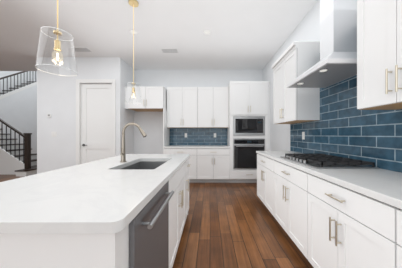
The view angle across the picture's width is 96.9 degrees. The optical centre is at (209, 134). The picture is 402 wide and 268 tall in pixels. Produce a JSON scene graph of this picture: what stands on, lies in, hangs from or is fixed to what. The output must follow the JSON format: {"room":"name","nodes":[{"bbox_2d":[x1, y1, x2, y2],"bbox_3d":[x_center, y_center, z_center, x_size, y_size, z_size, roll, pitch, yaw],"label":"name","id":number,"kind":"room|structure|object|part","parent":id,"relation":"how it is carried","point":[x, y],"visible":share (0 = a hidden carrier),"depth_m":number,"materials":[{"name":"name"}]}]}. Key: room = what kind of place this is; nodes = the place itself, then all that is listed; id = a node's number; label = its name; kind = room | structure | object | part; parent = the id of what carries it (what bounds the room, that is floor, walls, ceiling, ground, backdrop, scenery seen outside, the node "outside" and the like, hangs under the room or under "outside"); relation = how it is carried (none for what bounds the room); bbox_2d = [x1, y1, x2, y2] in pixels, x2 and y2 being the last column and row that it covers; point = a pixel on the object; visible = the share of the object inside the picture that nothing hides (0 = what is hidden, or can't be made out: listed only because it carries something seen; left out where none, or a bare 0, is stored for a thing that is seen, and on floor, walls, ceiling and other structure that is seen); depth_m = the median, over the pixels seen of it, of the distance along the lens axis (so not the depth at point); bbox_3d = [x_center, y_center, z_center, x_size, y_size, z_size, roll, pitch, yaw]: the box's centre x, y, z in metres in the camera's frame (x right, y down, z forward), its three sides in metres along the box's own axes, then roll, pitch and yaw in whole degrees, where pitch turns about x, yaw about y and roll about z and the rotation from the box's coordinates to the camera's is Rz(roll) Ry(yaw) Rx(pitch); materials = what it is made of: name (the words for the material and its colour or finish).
{"room":"kitchen","nodes":[
{"label":"kitchen","id":0,"kind":"room"},
{"bbox_2d":[0,71,36,92],"bbox_3d":[-9.360,-1.600,3.260,0.120,5.600,13.520,0,0,0],"label":"wall","id":1,"kind":"structure","parent":0,"point":[22,77],"depth_m":8.51,"materials":[{"name":"paint"}]},
{"bbox_2d":[37,57,122,173],"bbox_3d":[-3.130,-0.325,4.300,1.980,3.050,0.120,0,0,0],"label":"wall","id":2,"kind":"structure","parent":0,"point":[56,97],"depth_m":4.24,"materials":[{"name":"paint"}]},
{"bbox_2d":[76,79,115,164],"bbox_3d":[-2.715,-0.062,4.291,0.940,2.525,0.138,0,0,0],"label":"door frame","id":3,"kind":"structure","parent":2,"relation":"attached to","point":[78,119],"depth_m":4.22,"materials":[{"name":"white wood"}]},
{"bbox_2d":[81,84,111,163],"bbox_3d":[-2.715,-0.022,4.269,0.762,2.428,0.083,0,0,0],"label":"door","id":4,"kind":"structure","parent":2,"relation":"in","point":[96,122],"depth_m":4.29,"materials":[{"name":"white wood"}]},
{"bbox_2d":[123,60,133,153],"bbox_3d":[-2.200,-0.325,4.695,0.120,3.050,0.670,0,0,0],"label":"wall","id":5,"kind":"structure","parent":0,"point":[128,115],"depth_m":4.67,"materials":[{"name":"paint"}]},
{"bbox_2d":[0,175,313,267],"bbox_3d":[-3.908,1.250,3.260,11.025,0.100,13.520,0,0,0],"label":"floor","id":6,"kind":"structure","parent":0,"point":[231,225],"depth_m":2.17,"materials":[{"name":"brown wood"}]},
{"bbox_2d":[0,71,36,175],"bbox_3d":[-6.710,-1.288,7.509,5.176,4.976,4.778,0,0,0],"label":"stairs","id":7,"kind":"structure","parent":6,"relation":"on","point":[18,130],"depth_m":7.29,"materials":[{"name":"white paint"}]},
{"bbox_2d":[0,159,190,267],"bbox_3d":[-0.766,0.765,1.655,0.988,0.870,2.071,0,0,0],"label":"kitchen island","id":8,"kind":"object","parent":6,"relation":"on","point":[64,250],"visible":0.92,"depth_m":0.62,"materials":[{"name":"white"}]},
{"bbox_2d":[0,154,189,233],"bbox_3d":[-0.795,0.310,1.657,0.990,0.040,2.127,0,0,0],"label":"island countertop","id":9,"kind":"structure","parent":8,"relation":"on","point":[110,195],"depth_m":0.85,"materials":[{"name":"stone"}]},
{"bbox_2d":[120,123,146,162],"bbox_3d":[-0.821,0.078,1.887,0.286,0.423,0.114,0,0,0],"label":"faucet","id":10,"kind":"object","parent":9,"relation":"on","point":[123,153],"visible":1,"depth_m":1.90,"materials":[{"name":"silver metal"}]},
{"bbox_2d":[122,161,166,168],"bbox_3d":[-0.670,0.448,1.860,0.424,0.233,0.744,0,0,0],"label":"sink","id":11,"kind":"object","parent":9,"relation":"in","point":[147,165],"depth_m":2.23,"materials":[{"name":"silver metal"}]},
{"bbox_2d":[129,182,173,267],"bbox_3d":[-0.577,0.767,1.023,0.646,0.866,0.600,0,0,0],"label":"dishwasher","id":12,"kind":"object","parent":8,"relation":"in","point":[148,235],"visible":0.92,"depth_m":0.92,"materials":[{"name":"grey metal"}]},
{"bbox_2d":[163,108,169,153],"bbox_3d":[-1.151,0.271,4.718,0.019,1.859,0.620,0,0,0],"label":"panel","id":13,"kind":"object","parent":6,"relation":"on","point":[166,136],"visible":0.5,"depth_m":4.56,"materials":[{"name":"white wood"}]},
{"bbox_2d":[164,148,196,181],"bbox_3d":[-0.733,0.765,4.699,0.815,0.870,0.658,0,0,0],"label":"base cabinet","id":14,"kind":"object","parent":6,"relation":"on","point":[192,152],"visible":0.35,"depth_m":4.41,"materials":[{"name":"white wood"}]},
{"bbox_2d":[164,145,229,147],"bbox_3d":[-0.326,0.310,4.713,1.629,0.040,0.630,0,0,0],"label":"countertop","id":15,"kind":"structure","parent":14,"relation":"on","point":[198,146],"depth_m":4.49,"materials":[{"name":"stone"}]},
{"bbox_2d":[197,148,229,181],"bbox_3d":[0.083,0.765,4.699,0.815,0.870,0.658,0,0,0],"label":"base cabinet","id":16,"kind":"object","parent":6,"relation":"on","point":[213,164],"visible":0.98,"depth_m":4.42,"materials":[{"name":"white wood"}]},
{"bbox_2d":[227,81,269,182],"bbox_3d":[0.987,-0.068,4.689,0.993,2.535,0.678,0,0,0],"label":"tall cabinet","id":17,"kind":"object","parent":6,"relation":"on","point":[248,98],"visible":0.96,"depth_m":4.39,"materials":[{"name":"white wood"}]},
{"bbox_2d":[233,116,264,134],"bbox_3d":[0.965,-0.225,4.617,0.774,0.464,0.481,0,0,0],"label":"microwave","id":18,"kind":"object","parent":17,"relation":"in","point":[248,125],"visible":0.96,"depth_m":4.38,"materials":[{"name":"grey"}]},
{"bbox_2d":[233,139,264,168],"bbox_3d":[0.965,0.468,4.620,0.774,0.749,0.617,0,0,0],"label":"wall oven","id":19,"kind":"object","parent":17,"relation":"in","point":[244,154],"visible":0.92,"depth_m":4.37,"materials":[{"name":"grey"}]},
{"bbox_2d":[257,154,274,215],"bbox_3d":[1.150,0.765,2.815,0.666,0.870,0.870,0,0,0],"label":"base cabinet","id":20,"kind":"object","parent":6,"relation":"on","point":[265,180],"visible":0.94,"depth_m":2.72,"materials":[{"name":"white wood"}]},
{"bbox_2d":[256,151,401,208],"bbox_3d":[1.164,0.310,0.833,0.638,0.040,4.865,0,0,0],"label":"countertop","id":21,"kind":"structure","parent":20,"relation":"on","point":[383,185],"depth_m":1.19,"materials":[{"name":"stone"}]},
{"bbox_2d":[280,154,378,168],"bbox_3d":[1.175,0.264,1.910,0.530,0.052,0.780,0,0,0],"label":"cooktop","id":22,"kind":"object","parent":21,"relation":"in","point":[320,161],"visible":1,"depth_m":1.66,"materials":[{"name":"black metal"}]},
{"bbox_2d":[274,160,308,259],"bbox_3d":[1.150,0.765,1.970,0.666,0.870,0.820,0,0,0],"label":"base cabinet","id":23,"kind":"object","parent":6,"relation":"on","point":[291,192],"visible":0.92,"depth_m":1.84,"materials":[{"name":"white wood"}]},
{"bbox_2d":[308,174,399,267],"bbox_3d":[1.150,0.765,1.190,0.666,0.870,0.740,0,0,0],"label":"base cabinet","id":24,"kind":"object","parent":6,"relation":"on","point":[348,228],"visible":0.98,"depth_m":1.11,"materials":[{"name":"white wood"}]},
{"bbox_2d":[397,209,401,267],"bbox_3d":[1.150,0.765,0.420,0.666,0.870,0.800,0,0,0],"label":"base cabinet","id":25,"kind":"object","parent":6,"relation":"on","point":[399,238],"visible":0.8,"depth_m":0.80,"materials":[{"name":"white wood"}]},
{"bbox_2d":[0,0,317,70],"bbox_3d":[-3.908,-1.900,0.825,11.025,0.100,8.650,0,0,0],"label":"ceiling","id":26,"kind":"structure","parent":0,"point":[249,34],"depth_m":3.15,"materials":[{"name":"paint"}]},
{"bbox_2d":[35,0,77,75],"bbox_3d":[-1.070,-1.150,1.250,0.227,1.400,0.227,0,0,0],"label":"pendant light","id":27,"kind":"object","parent":26,"relation":"hanging from","point":[57,45],"visible":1,"depth_m":1.25,"materials":[{"name":"clear glass"}]},
{"bbox_3d":[-1.070,-0.580,1.250,0.227,0.260,0.227,0,0,0],"label":"lamp shade","id":28,"kind":"part","parent":27,"relation":"part of","materials":[{"name":"clear glass"}]},
{"bbox_2d":[70,47,92,51],"bbox_3d":[-2.780,-1.845,3.850,0.360,0.008,0.180,0,0,0],"label":"ceiling vent","id":29,"kind":"object","parent":26,"relation":"in","point":[81,49],"visible":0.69,"depth_m":3.83,"materials":[{"name":"white metal"}]},
{"bbox_2d":[125,0,141,103],"bbox_3d":[-1.065,-1.150,2.480,0.227,1.400,0.227,0,0,0],"label":"pendant light","id":30,"kind":"object","parent":26,"relation":"hanging from","point":[133,3],"visible":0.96,"depth_m":2.48,"materials":[{"name":"gold metal"}]},
{"bbox_3d":[-1.065,-0.580,2.480,0.227,0.260,0.227,0,0,0],"label":"lamp shade","id":31,"kind":"part","parent":30,"relation":"part of","materials":[{"name":"clear glass"}]},
{"bbox_2d":[161,49,178,52],"bbox_3d":[-0.880,-1.845,3.900,0.360,0.008,0.180,0,0,0],"label":"ceiling vent","id":32,"kind":"object","parent":26,"relation":"in","point":[169,50],"visible":1,"depth_m":3.88,"materials":[{"name":"white metal"}]},
{"bbox_2d":[203,30,210,34],"bbox_3d":[-0.050,-1.847,3.200,0.150,0.006,0.150,0,0,0],"label":"recessed light","id":33,"kind":"object","parent":26,"relation":"in","point":[207,32],"visible":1,"depth_m":3.20,"materials":[{"name":"white plastic"}]},
{"bbox_2d":[134,70,262,153],"bbox_3d":[-0.388,-0.325,5.090,3.745,3.050,0.120,0,0,0],"label":"wall","id":34,"kind":"structure","parent":0,"point":[150,124],"depth_m":5.03,"materials":[{"name":"paint"}]},
{"bbox_2d":[125,86,166,111],"bbox_3d":[-1.649,-0.934,4.709,0.978,0.552,0.638,0,0,0],"label":"upper cabinet","id":35,"kind":"object","parent":34,"relation":"attached to","point":[153,98],"depth_m":4.43,"materials":[{"name":"white wood"}]},
{"bbox_3d":[-2.095,-0.935,4.463,0.087,0.550,0.020,0,0,0],"label":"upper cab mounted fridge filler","id":36,"kind":"part","parent":35,"relation":"part of","materials":[{"name":"white wood"}]},
{"bbox_2d":[167,87,197,127],"bbox_3d":[-0.733,-0.734,4.844,0.815,1.072,0.368,0,0,0],"label":"upper cabinet","id":37,"kind":"object","parent":34,"relation":"attached to","point":[182,107],"visible":0.98,"depth_m":4.71,"materials":[{"name":"white wood"}]},
{"bbox_2d":[170,128,226,144],"bbox_3d":[-0.326,0.045,5.023,1.629,0.488,0.010,0,0,0],"label":"backsplash","id":38,"kind":"structure","parent":34,"relation":"attached to","point":[200,136],"depth_m":5.02,"materials":[{"name":"tile"}]},
{"bbox_2d":[198,87,227,127],"bbox_3d":[0.083,-0.734,4.844,0.815,1.072,0.368,0,0,0],"label":"upper cabinet","id":39,"kind":"object","parent":34,"relation":"attached to","point":[212,107],"visible":1,"depth_m":4.71,"materials":[{"name":"white wood"}]},
{"bbox_2d":[263,0,319,150],"bbox_3d":[1.545,-0.325,0.825,0.120,3.050,8.650,0,0,0],"label":"wall","id":40,"kind":"structure","parent":0,"point":[307,28],"depth_m":3.46,"materials":[{"name":"paint"}]},
{"bbox_2d":[272,41,319,123],"bbox_3d":[1.299,-0.729,2.820,0.368,1.062,0.860,0,0,0],"label":"upper cabinet","id":41,"kind":"object","parent":40,"relation":"attached to","point":[295,59],"visible":1,"depth_m":2.43,"materials":[{"name":"white wood"}]},
{"bbox_2d":[287,0,356,87],"bbox_3d":[1.227,-1.224,1.885,0.490,1.251,0.790,0,0,0],"label":"range hood","id":42,"kind":"object","parent":40,"relation":"attached to","point":[336,63],"visible":0.96,"depth_m":1.77,"materials":[{"name":"white"}]},
{"bbox_2d":[290,75,401,172],"bbox_3d":[1.478,-0.405,0.833,0.010,1.390,4.865,0,0,0],"label":"backsplash","id":43,"kind":"structure","parent":40,"relation":"attached to","point":[344,126],"depth_m":1.87,"materials":[{"name":"tile"}]},
{"bbox_2d":[357,0,401,109],"bbox_3d":[1.299,-0.729,1.100,0.368,1.062,0.600,0,0,0],"label":"upper cabinet","id":44,"kind":"object","parent":40,"relation":"attached to","point":[379,54],"visible":1,"depth_m":1.23,"materials":[{"name":"white wood"}]}
]}

